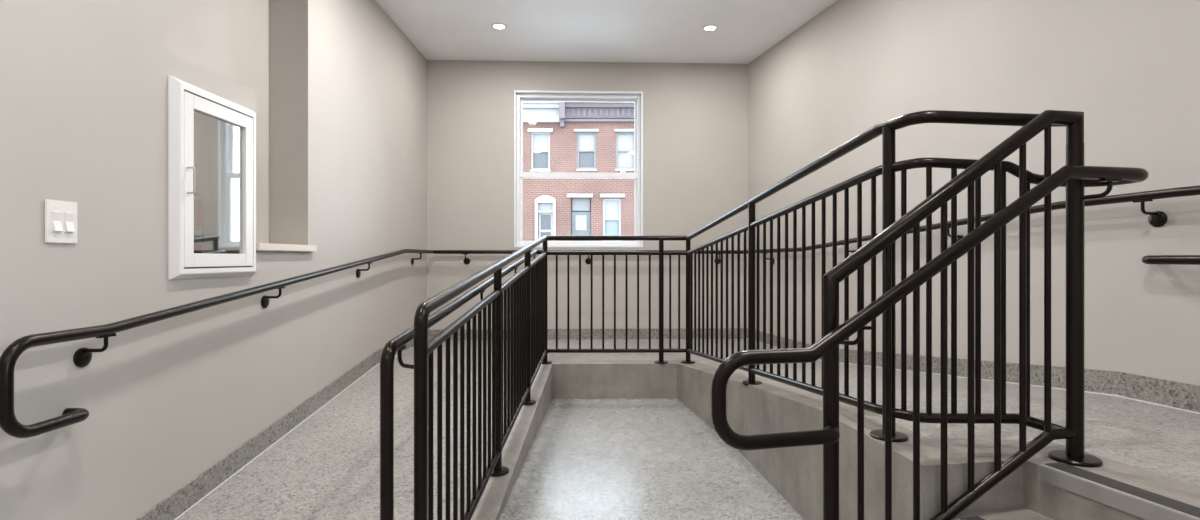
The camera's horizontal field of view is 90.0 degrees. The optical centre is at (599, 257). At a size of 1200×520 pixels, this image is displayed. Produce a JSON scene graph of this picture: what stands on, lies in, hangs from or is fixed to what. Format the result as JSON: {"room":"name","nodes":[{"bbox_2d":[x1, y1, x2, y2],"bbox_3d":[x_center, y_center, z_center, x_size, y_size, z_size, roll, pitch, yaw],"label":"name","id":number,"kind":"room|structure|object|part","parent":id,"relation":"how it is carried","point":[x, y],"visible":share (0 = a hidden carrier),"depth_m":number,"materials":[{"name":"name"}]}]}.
{"room":"indoor ramp hallway","nodes":[
{"label":"indoor ramp hallway","id":0,"kind":"room"},
{"bbox_2d":[0,0,426,519],"bbox_3d":[-1.980,-0.477,2.000,0.245,3.295,9.200,0,0,0],"label":"wall","id":1,"kind":"structure","parent":0,"point":[84,83],"depth_m":2.52,"materials":[{"name":"beige paint"}]},
{"bbox_2d":[45,199,76,243],"bbox_3d":[-1.847,-0.123,2.064,0.019,0.147,0.123,0,0,0],"label":"light switch","id":2,"kind":"object","parent":1,"relation":"attached to","point":[60,216],"visible":1,"depth_m":2.06,"materials":[{"name":"white plastic"}]},
{"bbox_2d":[168,75,255,279],"bbox_3d":[-1.899,-0.346,2.893,0.216,0.883,0.623,0,0,0],"label":"upper cabinet","id":3,"kind":"object","parent":1,"relation":"attached to","point":[212,137],"visible":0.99,"depth_m":2.81,"materials":[{"name":"white wood"}]},
{"bbox_3d":[-1.807,-0.344,2.655,0.034,0.121,0.009,0,0,0],"label":"handle","id":4,"kind":"part","parent":3,"relation":"part of","materials":[{"name":"silver metal"}]},
{"bbox_3d":[-1.839,-0.346,2.893,0.031,0.775,0.521,0,0,0],"label":"door","id":5,"kind":"part","parent":3,"relation":"part of","materials":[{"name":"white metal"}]},
{"bbox_3d":[-1.843,-0.347,2.894,0.004,0.665,0.408,0,0,0],"label":"door glass","id":6,"kind":"part","parent":3,"relation":"part of","materials":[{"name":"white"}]},
{"bbox_2d":[135,339,413,519],"bbox_3d":[-1.850,0.971,1.920,0.014,0.406,9.040,0,0,0],"label":"baseboard","id":7,"kind":"structure","parent":1,"relation":"attached to","point":[182,499],"depth_m":3.16,"materials":[{"name":"grey stone"}]},
{"bbox_2d":[256,243,316,251],"bbox_3d":[-1.960,-0.060,3.545,0.265,0.041,0.660,0,0,0],"label":"window sill","id":8,"kind":"structure","parent":1,"relation":"attached to","point":[259,246],"depth_m":3.48,"materials":[{"name":"stone"}]},
{"bbox_2d":[174,347,412,519],"bbox_3d":[-1.841,1.025,1.920,0.008,0.298,9.040,0,0,0],"label":"trim","id":9,"kind":"structure","parent":1,"relation":"attached to","point":[412,347],"depth_m":3.28,"materials":[{"name":"grey"}]},
{"bbox_2d":[168,0,268,242],"bbox_3d":[-2.152,-0.978,3.198,0.100,2.295,1.636,0,0,0],"label":"wall","id":10,"kind":"structure","parent":0,"point":[229,39],"depth_m":3.49,"materials":[{"name":"beige paint"}]},
{"bbox_2d":[427,60,747,329],"bbox_3d":[-0.123,-0.427,6.615,3.980,3.395,0.220,0,0,-2],"label":"wall","id":11,"kind":"structure","parent":0,"point":[695,115],"depth_m":6.51,"materials":[{"name":"beige paint"}]},
{"bbox_2d":[428,328,743,339],"bbox_3d":[-0.118,0.826,6.498,3.480,0.116,0.014,0,0,-2],"label":"baseboard","id":12,"kind":"structure","parent":11,"relation":"attached to","point":[562,333],"depth_m":6.50,"materials":[{"name":"grey stone"}]},
{"bbox_2d":[375,0,836,63],"bbox_3d":[0.844,-2.200,2.050,6.403,0.150,9.700,0,0,0],"label":"ceiling","id":13,"kind":"structure","parent":0,"point":[632,31],"depth_m":5.53,"materials":[{"name":"white paint"}]},
{"bbox_2d":[491,23,506,29],"bbox_3d":[-0.925,-2.122,5.500,0.148,0.006,0.148,0,0,0],"label":"recessed light","id":14,"kind":"object","parent":13,"relation":"in","point":[499,26],"visible":1,"depth_m":5.50,"materials":[{"name":"white plastic"}]},
{"bbox_2d":[702,25,717,30],"bbox_3d":[1.016,-2.122,5.540,0.148,0.006,0.148,0,0,0],"label":"recessed light","id":15,"kind":"object","parent":13,"relation":"in","point":[707,27],"visible":1,"depth_m":5.54,"materials":[{"name":"white ceramic"}]},
{"bbox_2d":[394,339,818,363],"bbox_3d":[0.030,1.025,5.772,3.774,0.290,1.595,0,0,0],"label":"floor","id":16,"kind":"structure","parent":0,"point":[407,356],"depth_m":5.71,"materials":[{"name":"grey stone"}]},
{"bbox_2d":[499,398,803,519],"bbox_3d":[0.844,1.220,1.250,5.603,0.100,7.900,0,0,0],"label":"floor","id":17,"kind":"structure","parent":0,"point":[587,459],"depth_m":3.30,"materials":[{"name":"grey stone"}]},
{"bbox_2d":[177,364,503,519],"bbox_3d":[-1.238,1.025,3.625,1.237,0.290,2.710,0,0,0],"label":"ramp","id":18,"kind":"object","parent":17,"relation":"on","point":[327,467],"visible":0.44,"depth_m":3.11,"materials":[{"name":"grey stone"}]},
{"bbox_2d":[450,364,551,519],"bbox_3d":[-0.527,1.025,3.625,0.225,0.290,2.714,0,0,1],"label":"concrete curb","id":19,"kind":"object","parent":17,"relation":"on","point":[498,489],"visible":0.56,"depth_m":3.35,"materials":[{"name":"grey concrete"}]},
{"bbox_2d":[548,360,700,398],"bbox_3d":[0.113,1.025,5.067,1.465,0.290,0.185,0,0,0],"label":"concrete curb","id":20,"kind":"object","parent":17,"relation":"on","point":[571,379],"visible":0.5,"depth_m":4.99,"materials":[{"name":"grey concrete"}]},
{"bbox_2d":[677,364,1199,519],"bbox_3d":[1.160,0.905,2.463,0.634,0.530,5.171,0,0,-14],"label":"concrete curb","id":21,"kind":"object","parent":17,"relation":"on","point":[768,407],"visible":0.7,"depth_m":2.14,"materials":[{"name":"grey concrete"}]},
{"bbox_2d":[380,110,1065,519],"bbox_3d":[0.416,0.336,3.429,2.211,1.667,3.358,0,0,0],"label":"guardrail","id":22,"kind":"object","parent":21,"relation":"on","point":[526,349],"visible":0.91,"depth_m":2.44,"materials":[{"name":"black metal"}]},
{"bbox_3d":[-0.556,0.715,1.860,0.042,0.902,0.042,0,0,0],"label":"post","id":23,"kind":"part","parent":22,"relation":"part of","materials":[{"name":"black metal"}]},
{"bbox_3d":[-0.591,0.530,3.417,0.102,1.199,3.274,0,0,3],"label":"handrail","id":24,"kind":"part","parent":22,"relation":"part of","materials":[{"name":"black metal"}]},
{"bbox_3d":[-0.520,0.559,3.050,0.041,1.046,0.041,0,0,0],"label":"post","id":25,"kind":"part","parent":22,"relation":"part of","materials":[{"name":"black metal"}]},
{"bbox_3d":[-0.490,0.451,4.060,0.041,1.046,0.041,0,0,0],"label":"post","id":26,"kind":"part","parent":22,"relation":"part of","materials":[{"name":"black metal"}]},
{"bbox_3d":[-0.461,0.354,5.030,0.041,1.044,0.041,0,0,0],"label":"post","id":27,"kind":"part","parent":22,"relation":"part of","materials":[{"name":"black metal"}]},
{"bbox_3d":[0.515,0.354,5.045,0.041,1.044,0.041,0,0,0],"label":"post","id":28,"kind":"part","parent":22,"relation":"part of","materials":[{"name":"black metal"}]},
{"bbox_3d":[0.742,0.354,5.050,0.041,1.044,0.041,0,0,0],"label":"post","id":29,"kind":"part","parent":22,"relation":"part of","materials":[{"name":"black metal"}]},
{"bbox_3d":[0.450,-0.013,3.463,2.044,0.656,3.209,0,0,0],"label":"rail","id":30,"kind":"part","parent":22,"relation":"part of","materials":[{"name":"black metal"}]},
{"bbox_3d":[0.473,-0.092,3.455,2.099,0.811,3.232,0,0,0],"label":"rail","id":31,"kind":"part","parent":22,"relation":"part of","materials":[{"name":"black metal"}]},
{"bbox_3d":[0.890,0.205,3.516,0.041,1.054,0.041,0,0,0],"label":"post","id":32,"kind":"part","parent":22,"relation":"part of","materials":[{"name":"black metal"}]},
{"bbox_3d":[0.472,0.825,3.463,2.089,0.612,3.209,0,0,0],"label":"rail","id":33,"kind":"part","parent":22,"relation":"part of","materials":[{"name":"black metal"}]},
{"bbox_3d":[1.033,0.082,2.145,0.043,1.108,0.043,0,0,0],"label":"post","id":34,"kind":"part","parent":22,"relation":"part of","materials":[{"name":"black metal"}]},
{"bbox_2d":[711,110,1148,519],"bbox_3d":[0.997,0.353,1.817,1.444,1.634,0.217,0,0,-10],"label":"stair railing","id":35,"kind":"object","parent":21,"relation":"on","point":[1074,175],"visible":0.98,"depth_m":1.81,"materials":[{"name":"black metal"}]},
{"bbox_3d":[0.677,0.663,1.759,0.045,1.006,0.045,0,0,0],"label":"post","id":36,"kind":"part","parent":35,"relation":"part of","materials":[{"name":"black metal"}]},
{"bbox_3d":[0.997,0.123,1.817,1.444,0.800,0.217,0,0,-10],"label":"handrail","id":37,"kind":"part","parent":35,"relation":"part of","materials":[{"name":"black metal"}]},
{"bbox_3d":[1.091,-0.147,1.830,0.883,0.634,0.044,0,0,-10],"label":"rail","id":38,"kind":"part","parent":35,"relation":"part of","materials":[{"name":"black metal"}]},
{"bbox_3d":[1.086,0.783,1.829,0.848,0.494,0.034,0,0,-10],"label":"rail","id":39,"kind":"part","parent":35,"relation":"part of","materials":[{"name":"black metal"}]},
{"bbox_3d":[1.504,0.138,1.900,0.047,0.996,0.047,0,0,0],"label":"post","id":40,"kind":"part","parent":35,"relation":"part of","materials":[{"name":"black metal"}]},
{"bbox_2d":[703,360,1199,485],"bbox_3d":[1.786,0.905,2.478,1.357,0.530,5.273,0,0,-12],"label":"ramp","id":41,"kind":"object","parent":17,"relation":"on","point":[1159,439],"visible":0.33,"depth_m":2.36,"materials":[{"name":"grey stone"}]},
{"bbox_2d":[952,462,1199,519],"bbox_3d":[1.331,0.903,0.896,0.697,0.534,2.051,0,0,-14],"label":"stairs","id":42,"kind":"structure","parent":17,"relation":"on","point":[1138,502],"depth_m":1.69,"materials":[{"name":"concrete"}]},
{"bbox_2d":[748,0,1199,385],"bbox_3d":[2.697,-0.427,1.926,0.200,3.395,9.900,0,0,-12],"label":"wall","id":43,"kind":"structure","parent":0,"point":[1132,67],"depth_m":3.34,"materials":[{"name":"beige paint"}]},
{"bbox_2d":[747,338,1199,413],"bbox_3d":[2.290,0.760,3.300,0.008,0.248,6.676,0,0,-12],"label":"trim","id":44,"kind":"structure","parent":43,"relation":"attached to","point":[747,338],"depth_m":2.88,"materials":[{"name":"grey"}]},
{"bbox_2d":[747,328,1199,412],"bbox_3d":[2.299,0.706,3.302,0.014,0.356,6.676,0,0,-12],"label":"baseboard","id":45,"kind":"structure","parent":43,"relation":"attached to","point":[1175,394],"depth_m":2.88,"materials":[{"name":"grey stone"}]},
{"label":"outside","id":46,"kind":"structure","parent":0,"visible":0},
{"bbox_3d":[0.000,2.000,25.975,60.000,0.200,38.050,0,0,0],"label":"ground","id":47,"kind":"structure","parent":46,"visible":0},
{"bbox_2d":[522,101,559,240],"bbox_3d":[-4.000,-2.230,27.850,4.800,8.260,10.300,0,0,0],"label":"house","id":48,"kind":"structure","parent":47,"relation":"on","point":[541,121],"depth_m":24.00,"materials":[{"name":"red brick"}]},
{"bbox_3d":[-2.380,-3.485,24.020,0.840,0.070,0.160,0,0,0],"label":"window sill","id":49,"kind":"part","parent":48,"relation":"part of","materials":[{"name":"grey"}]},
{"bbox_3d":[-2.380,-3.922,24.170,0.610,0.655,0.020,0,0,0],"label":"pane","id":50,"kind":"part","parent":48,"relation":"part of","materials":[{"name":"grey glass"}]},
{"bbox_3d":[-2.380,-4.638,24.130,0.610,0.655,0.020,0,0,0],"label":"pane","id":51,"kind":"part","parent":48,"relation":"part of","materials":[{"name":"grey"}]},
{"bbox_3d":[-4.000,-5.880,23.775,4.800,0.960,0.650,0,0,0],"label":"cornice","id":52,"kind":"part","parent":48,"relation":"part of","materials":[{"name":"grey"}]},
{"bbox_3d":[-2.180,-1.090,24.020,0.840,2.820,0.200,0,0,0],"label":"door frame","id":53,"kind":"part","parent":48,"relation":"part of","materials":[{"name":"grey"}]},
{"bbox_3d":[-2.180,-0.750,24.130,0.560,2.140,0.060,0,0,0],"label":"storm door","id":54,"kind":"part","parent":48,"relation":"part of","materials":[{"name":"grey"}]},
{"bbox_3d":[-2.180,-0.960,24.145,0.400,1.560,0.010,0,0,0],"label":"door pane","id":55,"kind":"part","parent":48,"relation":"part of","materials":[{"name":"grey glass"}]},
{"bbox_2d":[559,102,634,240],"bbox_3d":[2.400,-2.250,27.850,8.000,8.300,10.300,0,0,0],"label":"house","id":56,"kind":"structure","parent":47,"relation":"on","point":[594,136],"depth_m":24.00,"materials":[{"name":"red brick"}]},
{"bbox_3d":[-0.760,-0.770,24.190,0.760,2.180,0.060,0,0,0],"label":"door","id":57,"kind":"part","parent":56,"relation":"part of","materials":[{"name":"grey"}]},
{"bbox_3d":[-0.760,-1.420,24.152,0.440,0.600,0.025,0,0,0],"label":"door pane","id":58,"kind":"part","parent":56,"relation":"part of","materials":[{"name":"grey glass"}]},
{"bbox_3d":[-0.540,-3.525,24.020,0.840,0.070,0.160,0,0,0],"label":"window sill","id":59,"kind":"part","parent":56,"relation":"part of","materials":[{"name":"grey stone"}]},
{"bbox_3d":[-0.540,-3.953,24.170,0.610,0.635,0.020,0,0,0],"label":"pane","id":60,"kind":"part","parent":56,"relation":"part of","materials":[{"name":"grey glass"}]},
{"bbox_3d":[-0.540,-4.647,24.130,0.610,0.635,0.020,0,0,0],"label":"pane","id":61,"kind":"part","parent":56,"relation":"part of","materials":[{"name":"grey glass"}]},
{"bbox_3d":[2.410,-5.914,23.800,7.980,0.972,0.600,0,0,0],"label":"cornice","id":62,"kind":"part","parent":56,"relation":"part of","materials":[{"name":"grey paint"}]},
{"bbox_3d":[0.480,-1.157,24.170,0.570,0.725,0.020,0,0,0],"label":"pane","id":63,"kind":"part","parent":56,"relation":"part of","materials":[{"name":"grey glass"}]},
{"bbox_3d":[0.480,-1.942,24.130,0.570,0.725,0.020,0,0,0],"label":"pane","id":64,"kind":"part","parent":56,"relation":"part of","materials":[{"name":"grey glass"}]},
{"bbox_3d":[1.020,-3.525,24.020,0.840,0.070,0.160,0,0,0],"label":"window sill","id":65,"kind":"part","parent":56,"relation":"part of","materials":[{"name":"grey stone"}]},
{"bbox_3d":[1.020,-3.953,24.170,0.610,0.635,0.020,0,0,0],"label":"pane","id":66,"kind":"part","parent":56,"relation":"part of","materials":[{"name":"grey glass"}]},
{"bbox_3d":[1.020,-4.647,24.130,0.610,0.635,0.020,0,0,0],"label":"pane","id":67,"kind":"part","parent":56,"relation":"part of","materials":[{"name":"grey glass"}]}
]}

